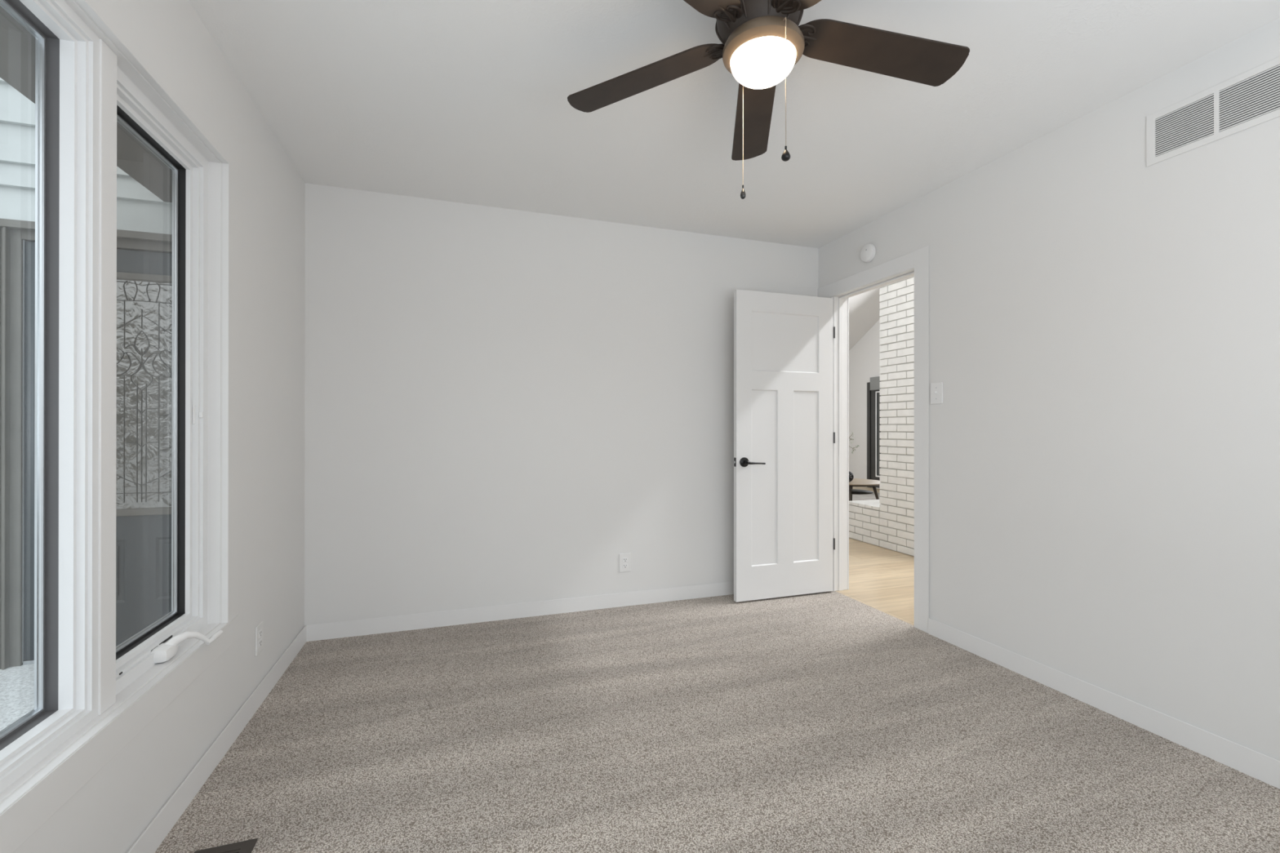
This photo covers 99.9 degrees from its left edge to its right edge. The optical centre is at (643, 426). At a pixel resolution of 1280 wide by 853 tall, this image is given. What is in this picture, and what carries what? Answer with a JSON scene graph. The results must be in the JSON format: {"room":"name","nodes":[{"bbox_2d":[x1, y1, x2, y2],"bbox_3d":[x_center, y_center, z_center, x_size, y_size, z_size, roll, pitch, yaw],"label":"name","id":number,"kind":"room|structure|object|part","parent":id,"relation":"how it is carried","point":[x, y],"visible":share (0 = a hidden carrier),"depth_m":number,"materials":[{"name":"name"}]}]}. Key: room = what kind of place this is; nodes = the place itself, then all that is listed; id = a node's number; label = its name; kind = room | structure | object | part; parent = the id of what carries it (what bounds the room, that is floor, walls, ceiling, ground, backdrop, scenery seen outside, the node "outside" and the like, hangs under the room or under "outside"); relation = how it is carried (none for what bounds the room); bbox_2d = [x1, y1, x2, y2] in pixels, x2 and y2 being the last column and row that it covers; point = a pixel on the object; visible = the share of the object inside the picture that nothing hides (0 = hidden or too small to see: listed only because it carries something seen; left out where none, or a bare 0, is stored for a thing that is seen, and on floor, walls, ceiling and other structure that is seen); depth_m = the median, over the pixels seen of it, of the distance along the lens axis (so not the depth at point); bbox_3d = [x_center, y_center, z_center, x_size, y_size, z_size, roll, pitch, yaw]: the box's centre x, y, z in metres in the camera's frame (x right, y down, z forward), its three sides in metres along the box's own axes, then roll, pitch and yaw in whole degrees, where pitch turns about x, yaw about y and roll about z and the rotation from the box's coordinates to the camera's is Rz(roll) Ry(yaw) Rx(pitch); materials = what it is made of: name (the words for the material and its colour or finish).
{"room":"empty bedroom","nodes":[
{"label":"empty bedroom","id":0,"kind":"room"},
{"bbox_2d":[0,663,34,731],"bbox_3d":[-5.410,1.218,-7.296,13.067,0.120,17.660,0,0,-19],"label":"floor","id":1,"kind":"structure","parent":0,"point":[17,682],"depth_m":2.36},
{"bbox_2d":[0,77,172,234],"bbox_3d":[-3.278,-0.744,2.611,2.667,3.830,0.170,0,0,-19],"label":"wall","id":2,"kind":"structure","parent":0,"point":[138,209],"depth_m":2.62,"materials":[{"name":"white"}]},
{"bbox_2d":[22,239,34,665],"bbox_3d":[-2.620,0.127,2.828,0.934,2.090,0.080,0,0,-19],"label":"trim","id":3,"kind":"structure","parent":2,"relation":"attached to","point":[29,661],"depth_m":2.64,"materials":[{"name":"white wood"}]},
{"bbox_2d":[0,217,172,670],"bbox_3d":[-2.634,0.086,2.775,1.275,2.172,0.072,0,0,-19],"label":"trim","id":4,"kind":"structure","parent":2,"relation":"attached to","point":[12,232],"depth_m":2.62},
{"bbox_2d":[24,240,172,660],"bbox_3d":[-2.604,0.119,2.789,0.930,2.065,0.108,0,0,-19],"label":"door","id":5,"kind":"structure","parent":2,"relation":"in","point":[144,278],"depth_m":2.79,"materials":[{"name":"grey glass"}]},
{"bbox_3d":[-2.609,0.744,2.801,0.610,0.259,0.010,0,0,-19],"label":"raised panel","id":6,"kind":"part","parent":5,"relation":"part of","materials":[{"name":"grey paint"}]},
{"bbox_3d":[-2.607,-0.166,2.796,0.566,1.182,0.007,0,0,-19],"label":"leaded glass","id":7,"kind":"part","parent":5,"relation":"part of","materials":[{"name":"grey"}]},
{"bbox_3d":[-2.605,-0.166,2.792,0.640,1.255,0.018,0,0,-19],"label":"glass frame","id":8,"kind":"part","parent":5,"relation":"part of","materials":[{"name":"clear glass"}]},
{"bbox_2d":[0,5,172,202],"bbox_3d":[-1.494,-1.265,0.681,0.529,0.190,4.648,0,0,-19],"label":"soffit","id":9,"kind":"structure","parent":0,"point":[17,44],"depth_m":1.87,"materials":[{"name":"white"}]},
{"bbox_2d":[0,0,305,852],"bbox_3d":[-1.186,-0.169,0.818,0.145,2.620,4.610,0,0,-19],"label":"wall","id":10,"kind":"structure","parent":0,"point":[169,39],"depth_m":2.03,"materials":[{"name":"white paint"}]},
{"bbox_2d":[0,0,99,793],"bbox_3d":[-1.052,-0.121,0.359,0.104,1.677,1.991,0,0,-19],"label":"window","id":11,"kind":"structure","parent":10,"relation":"in","point":[67,64],"depth_m":1.25,"materials":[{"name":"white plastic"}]},
{"bbox_2d":[51,34,116,715],"bbox_3d":[-1.369,-0.120,1.315,0.098,1.637,0.063,0,0,-19],"label":"trim","id":12,"kind":"structure","parent":10,"relation":"attached to","point":[108,58],"depth_m":1.33,"materials":[{"name":"white paint"}]},
{"bbox_2d":[0,0,228,813],"bbox_3d":[-1.131,-0.121,0.672,0.135,1.651,2.608,0,0,-19],"label":"trim","id":13,"kind":"structure","parent":10,"relation":"attached to","point":[125,65],"depth_m":1.91,"materials":[{"name":"white paint"}]},
{"bbox_2d":[0,614,239,852],"bbox_3d":[-1.067,0.746,0.693,0.002,0.089,2.780,0,0,-19],"label":"trim","id":14,"kind":"structure","parent":10,"relation":"attached to","point":[28,813],"depth_m":1.23,"materials":[{"name":"white paint"}]},
{"bbox_2d":[115,65,222,694],"bbox_3d":[-1.441,-0.120,1.631,0.185,1.677,0.620,0,0,-19],"label":"window","id":15,"kind":"structure","parent":10,"relation":"in","point":[159,642],"depth_m":1.83,"materials":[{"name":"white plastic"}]},
{"bbox_3d":[-1.522,-0.120,1.603,0.013,1.677,0.620,0,0,-19],"label":"exterior frame","id":16,"kind":"part","parent":15,"relation":"part of","materials":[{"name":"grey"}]},
{"bbox_3d":[-1.408,0.665,1.670,0.030,0.064,0.133,0,0,26],"label":"crank handle","id":17,"kind":"part","parent":15,"relation":"part of","materials":[{"name":"white plastic"}]},
{"bbox_3d":[-1.398,0.685,1.762,0.017,0.017,0.063,0,0,-19],"label":"crank knob","id":18,"kind":"part","parent":15,"relation":"part of","materials":[{"name":"white plastic"}]},
{"bbox_2d":[127,624,306,852],"bbox_3d":[-1.109,1.097,0.832,0.012,0.088,4.291,0,0,-19],"label":"baseboard","id":19,"kind":"structure","parent":10,"relation":"attached to","point":[153,835],"depth_m":1.75,"materials":[{"name":"white paint"}]},
{"bbox_2d":[255,621,263,656],"bbox_3d":[-1.580,0.872,2.214,0.008,0.117,0.077,0,0,-19],"label":"wall outlet","id":20,"kind":"object","parent":10,"relation":"attached to","point":[260,628],"visible":1,"depth_m":2.20,"materials":[{"name":"white plastic"}]},
{"bbox_2d":[258,628,262,638],"bbox_3d":[-1.577,0.853,2.215,0.002,0.028,0.034,0,0,-19],"label":"receptacle","id":21,"kind":"object","parent":20,"relation":"attached to","point":[260,629],"depth_m":2.21,"materials":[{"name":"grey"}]},
{"bbox_2d":[258,638,262,648],"bbox_3d":[-1.577,0.891,2.215,0.002,0.028,0.034,0,0,-19],"label":"receptacle","id":22,"kind":"object","parent":20,"relation":"attached to","point":[260,639],"depth_m":2.21,"materials":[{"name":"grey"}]},
{"bbox_2d":[304,182,818,626],"bbox_3d":[-0.289,-0.166,3.452,3.246,2.620,0.140,0,0,-19],"label":"wall","id":23,"kind":"structure","parent":0,"point":[503,406],"depth_m":3.21,"materials":[{"name":"white paint"}]},
{"bbox_2d":[306,581,733,641],"bbox_3d":[-0.268,1.100,3.378,3.218,0.088,0.012,0,0,-19],"label":"baseboard","id":24,"kind":"structure","parent":23,"relation":"attached to","point":[317,632],"depth_m":3.19,"materials":[{"name":"white paint"}]},
{"bbox_2d":[619,553,631,572],"bbox_3d":[-0.118,0.869,3.431,0.077,0.117,0.008,0,0,-19],"label":"wall outlet","id":25,"kind":"object","parent":23,"relation":"attached to","point":[624,558],"visible":1,"depth_m":3.43,"materials":[{"name":"white plastic"}]},
{"bbox_2d":[622,557,627,562],"bbox_3d":[-0.117,0.850,3.429,0.034,0.028,0.002,0,0,-19],"label":"receptacle","id":26,"kind":"object","parent":25,"relation":"attached to","point":[624,559],"depth_m":3.43,"materials":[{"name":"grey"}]},
{"bbox_2d":[622,563,627,568],"bbox_3d":[-0.117,0.889,3.429,0.034,0.028,0.002,0,0,-19],"label":"receptacle","id":27,"kind":"object","parent":25,"relation":"attached to","point":[624,565],"depth_m":3.43,"materials":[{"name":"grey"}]},
{"bbox_2d":[154,486,1279,852],"bbox_3d":[2.057,1.208,5.243,9.133,0.120,10.890,0,0,-19],"label":"floor","id":28,"kind":"structure","parent":0,"point":[829,722],"depth_m":1.90,"materials":[{"name":"beige carpet"}]},
{"bbox_2d":[194,838,257,852],"bbox_3d":[-1.079,1.138,1.303,0.143,0.006,0.333,0,0,-19],"label":"floor vent","id":29,"kind":"object","parent":28,"relation":"in","point":[245,846],"visible":1,"depth_m":1.45,"materials":[{"name":"brown metal"}]},
{"bbox_2d":[852,493,880,501],"bbox_3d":[2.824,1.149,7.799,3.966,0.006,3.055,0,0,-2],"label":"area rug","id":30,"kind":"object","parent":28,"relation":"on","point":[869,496],"visible":0.02,"depth_m":8.69,"materials":[{"name":"beige fabric"}]},
{"bbox_2d":[848,478,880,501],"bbox_3d":[2.774,0.934,7.179,0.844,0.414,0.844,0,0,-19],"label":"coffee table","id":31,"kind":"object","parent":30,"relation":"on","point":[855,482],"visible":0.39,"depth_m":7.01,"materials":[{"name":"brown wood"}]},
{"bbox_3d":[2.639,0.949,6.894,0.041,0.383,0.131,0,0,27],"label":"leg","id":32,"kind":"part","parent":31,"relation":"part of","materials":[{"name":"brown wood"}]},
{"bbox_2d":[848,471,853,481],"bbox_3d":[2.665,0.654,7.019,0.146,0.145,0.145,0,0,-19],"label":"woven ball","id":33,"kind":"object","parent":31,"relation":"on","point":[851,474],"visible":0.33,"depth_m":6.97,"materials":[{"name":"black wicker"}]},
{"bbox_2d":[848,432,859,453],"bbox_3d":[2.675,0.401,7.215,0.460,0.652,0.112,0,0,2],"label":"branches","id":34,"kind":"object","parent":31,"relation":"on","point":[852,433],"visible":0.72,"depth_m":7.24,"materials":[{"name":"grey plant"}]},
{"bbox_2d":[851,488,873,494],"bbox_3d":[2.774,0.869,7.179,0.544,0.013,0.544,0,0,-19],"label":"shelf","id":35,"kind":"object","parent":31,"relation":"attached to","point":[854,491],"depth_m":7.10,"materials":[{"name":"brown wood"}]},
{"bbox_3d":[3.069,0.949,7.066,0.131,0.383,0.041,0,0,25],"label":"leg","id":36,"kind":"part","parent":31,"relation":"part of","materials":[{"name":"brown wood"}]},
{"bbox_2d":[848,275,914,556],"bbox_3d":[2.684,-1.327,5.120,0.820,4.950,1.230,0,0,-19],"label":"brick wall","id":37,"kind":"structure","parent":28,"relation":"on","point":[887,522],"depth_m":4.95,"materials":[{"name":"white brick"}]},
{"bbox_2d":[188,0,1279,248],"bbox_3d":[0.423,-1.358,1.355,3.248,0.120,4.572,0,0,-19],"label":"ceiling","id":38,"kind":"structure","parent":0,"point":[463,101],"depth_m":2.12,"materials":[{"name":"white paint"}]},
{"bbox_2d":[567,0,969,199],"bbox_3d":[0.361,-1.004,1.546,1.212,0.586,1.212,0,0,-19],"label":"ceiling fan","id":39,"kind":"object","parent":38,"relation":"hanging from","point":[762,41],"visible":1,"depth_m":1.59,"materials":[{"name":"brown wood"}]},
{"bbox_3d":[-0.001,-1.116,1.727,0.529,0.068,0.140,0,0,26],"label":"blade","id":40,"kind":"part","parent":39,"relation":"part of","materials":[{"name":"brown wood"}]},
{"bbox_3d":[0.071,-1.117,1.299,0.140,0.068,0.529,0,0,44],"label":"blade","id":41,"kind":"part","parent":39,"relation":"part of","materials":[{"name":"brown wood"}]},
{"bbox_3d":[0.314,-0.927,1.671,0.004,0.353,0.026,0,0,-14],"label":"pull chain","id":42,"kind":"part","parent":39,"relation":"part of","materials":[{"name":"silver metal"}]},
{"bbox_3d":[0.400,-1.116,1.930,0.140,0.068,0.529,0,0,6],"label":"blade","id":43,"kind":"part","parent":39,"relation":"part of","materials":[{"name":"brown wood"}]},
{"bbox_3d":[0.347,-1.038,1.563,0.185,0.067,0.185,0,0,-19],"label":"lamp shade","id":44,"kind":"part","parent":39,"relation":"part of","materials":[{"name":"white glass"}]},
{"bbox_3d":[0.376,-0.924,1.456,0.004,0.356,0.036,0,0,-19],"label":"pull chain","id":45,"kind":"part","parent":39,"relation":"part of","materials":[{"name":"silver metal"}]},
{"bbox_3d":[0.504,-1.116,1.231,0.140,0.068,0.529,0,0,-28],"label":"blade","id":46,"kind":"part","parent":39,"relation":"part of","materials":[{"name":"brown wood"}]},
{"bbox_3d":[0.703,-1.116,1.611,0.529,0.068,0.140,0,0,-8],"label":"blade","id":47,"kind":"part","parent":39,"relation":"part of","materials":[{"name":"brown wood"}]},
{"bbox_2d":[848,320,880,479],"bbox_3d":[5.635,-1.848,6.460,0.120,6.000,10.890,0,0,-19],"label":"wall","id":48,"kind":"structure","parent":0,"point":[864,356],"depth_m":10.45,"materials":[{"name":"white paint"}]},
{"bbox_2d":[866,382,880,488],"bbox_3d":[4.451,0.158,9.803,0.070,1.994,0.986,0,0,-19],"label":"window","id":49,"kind":"structure","parent":48,"relation":"in","point":[873,424],"depth_m":10.13,"materials":[{"name":"black metal"}]},
{"bbox_2d":[870,376,880,390],"bbox_3d":[4.402,-0.799,9.739,0.064,0.240,0.775,0,0,-19],"label":"window valance","id":50,"kind":"object","parent":49,"relation":"attached to","point":[874,381],"visible":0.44,"depth_m":9.96,"materials":[{"name":"grey fabric"}]},
{"bbox_3d":[4.455,0.143,9.806,0.001,1.585,0.570,0,0,-19],"label":"glass pane","id":51,"kind":"part","parent":49,"relation":"part of","materials":[{"name":"clear glass"}]},
{"bbox_2d":[848,287,880,350],"bbox_3d":[3.562,-2.682,5.757,5.560,3.336,10.890,0,0,-19],"label":"ceiling","id":52,"kind":"structure","parent":0,"point":[864,309],"depth_m":9.75,"materials":[{"name":"white paint"}]},
{"bbox_2d":[818,17,1279,760],"bbox_3d":[1.000,-0.203,4.886,0.117,2.700,10.890,0,0,-19],"label":"wall","id":53,"kind":"structure","parent":0,"point":[1104,323],"depth_m":2.14,"materials":[{"name":"white paint"}]},
{"bbox_2d":[733,288,835,602],"bbox_3d":[0.952,0.124,3.605,0.771,2.019,0.152,0,0,-19],"label":"door","id":54,"kind":"structure","parent":53,"relation":"in","point":[784,436],"depth_m":3.58,"materials":[{"name":"white paint"}]},
{"bbox_3d":[0.707,0.231,3.474,0.160,0.062,0.062,0,0,-19],"label":"lever handle","id":55,"kind":"part","parent":54,"relation":"part of","materials":[{"name":"black metal"}]},
{"bbox_2d":[847,297,848,589],"bbox_3d":[1.554,0.072,3.447,0.008,2.147,0.910,0,0,-19],"label":"trim","id":56,"kind":"structure","parent":53,"relation":"attached to","point":[848,298],"depth_m":3.78,"materials":[{"name":"white paint"}]},
{"bbox_2d":[860,243,875,262],"bbox_3d":[1.421,-1.101,3.410,0.036,0.114,0.114,0,0,-19],"label":"smoke detector","id":57,"kind":"object","parent":53,"relation":"attached to","point":[868,252],"visible":1,"depth_m":3.39,"materials":[{"name":"white plastic"}]},
{"bbox_2d":[817,245,928,633],"bbox_3d":[1.424,0.072,3.440,0.008,2.147,0.981,0,0,-19],"label":"trim","id":58,"kind":"structure","parent":53,"relation":"attached to","point":[918,260],"depth_m":3.04,"materials":[{"name":"white paint"}]},
{"bbox_2d":[832,267,914,591],"bbox_3d":[1.495,0.111,3.427,0.117,2.068,0.747,0,0,-19],"label":"trim","id":59,"kind":"structure","parent":53,"relation":"attached to","point":[841,300],"depth_m":3.75,"materials":[{"name":"white paint"}]},
{"bbox_2d":[930,382,942,404],"bbox_3d":[1.592,-0.181,2.930,0.019,0.117,0.077,0,0,-19],"label":"light switch","id":60,"kind":"object","parent":53,"relation":"attached to","point":[936,388],"visible":1,"depth_m":2.93,"materials":[{"name":"white plastic"}]},
{"bbox_2d":[928,617,1279,789],"bbox_3d":[2.111,1.100,1.407,0.012,0.088,3.311,0,0,-19],"label":"baseboard","id":61,"kind":"structure","parent":53,"relation":"attached to","point":[1262,767],"depth_m":2.08,"materials":[{"name":"white paint"}]},
{"bbox_2d":[1146,56,1279,166],"bbox_3d":[2.025,-1.078,1.677,0.004,0.190,0.757,0,0,-19],"label":"air vent","id":62,"kind":"object","parent":53,"relation":"in","point":[1249,99],"visible":1,"depth_m":1.85,"materials":[{"name":"white metal"}]}
]}

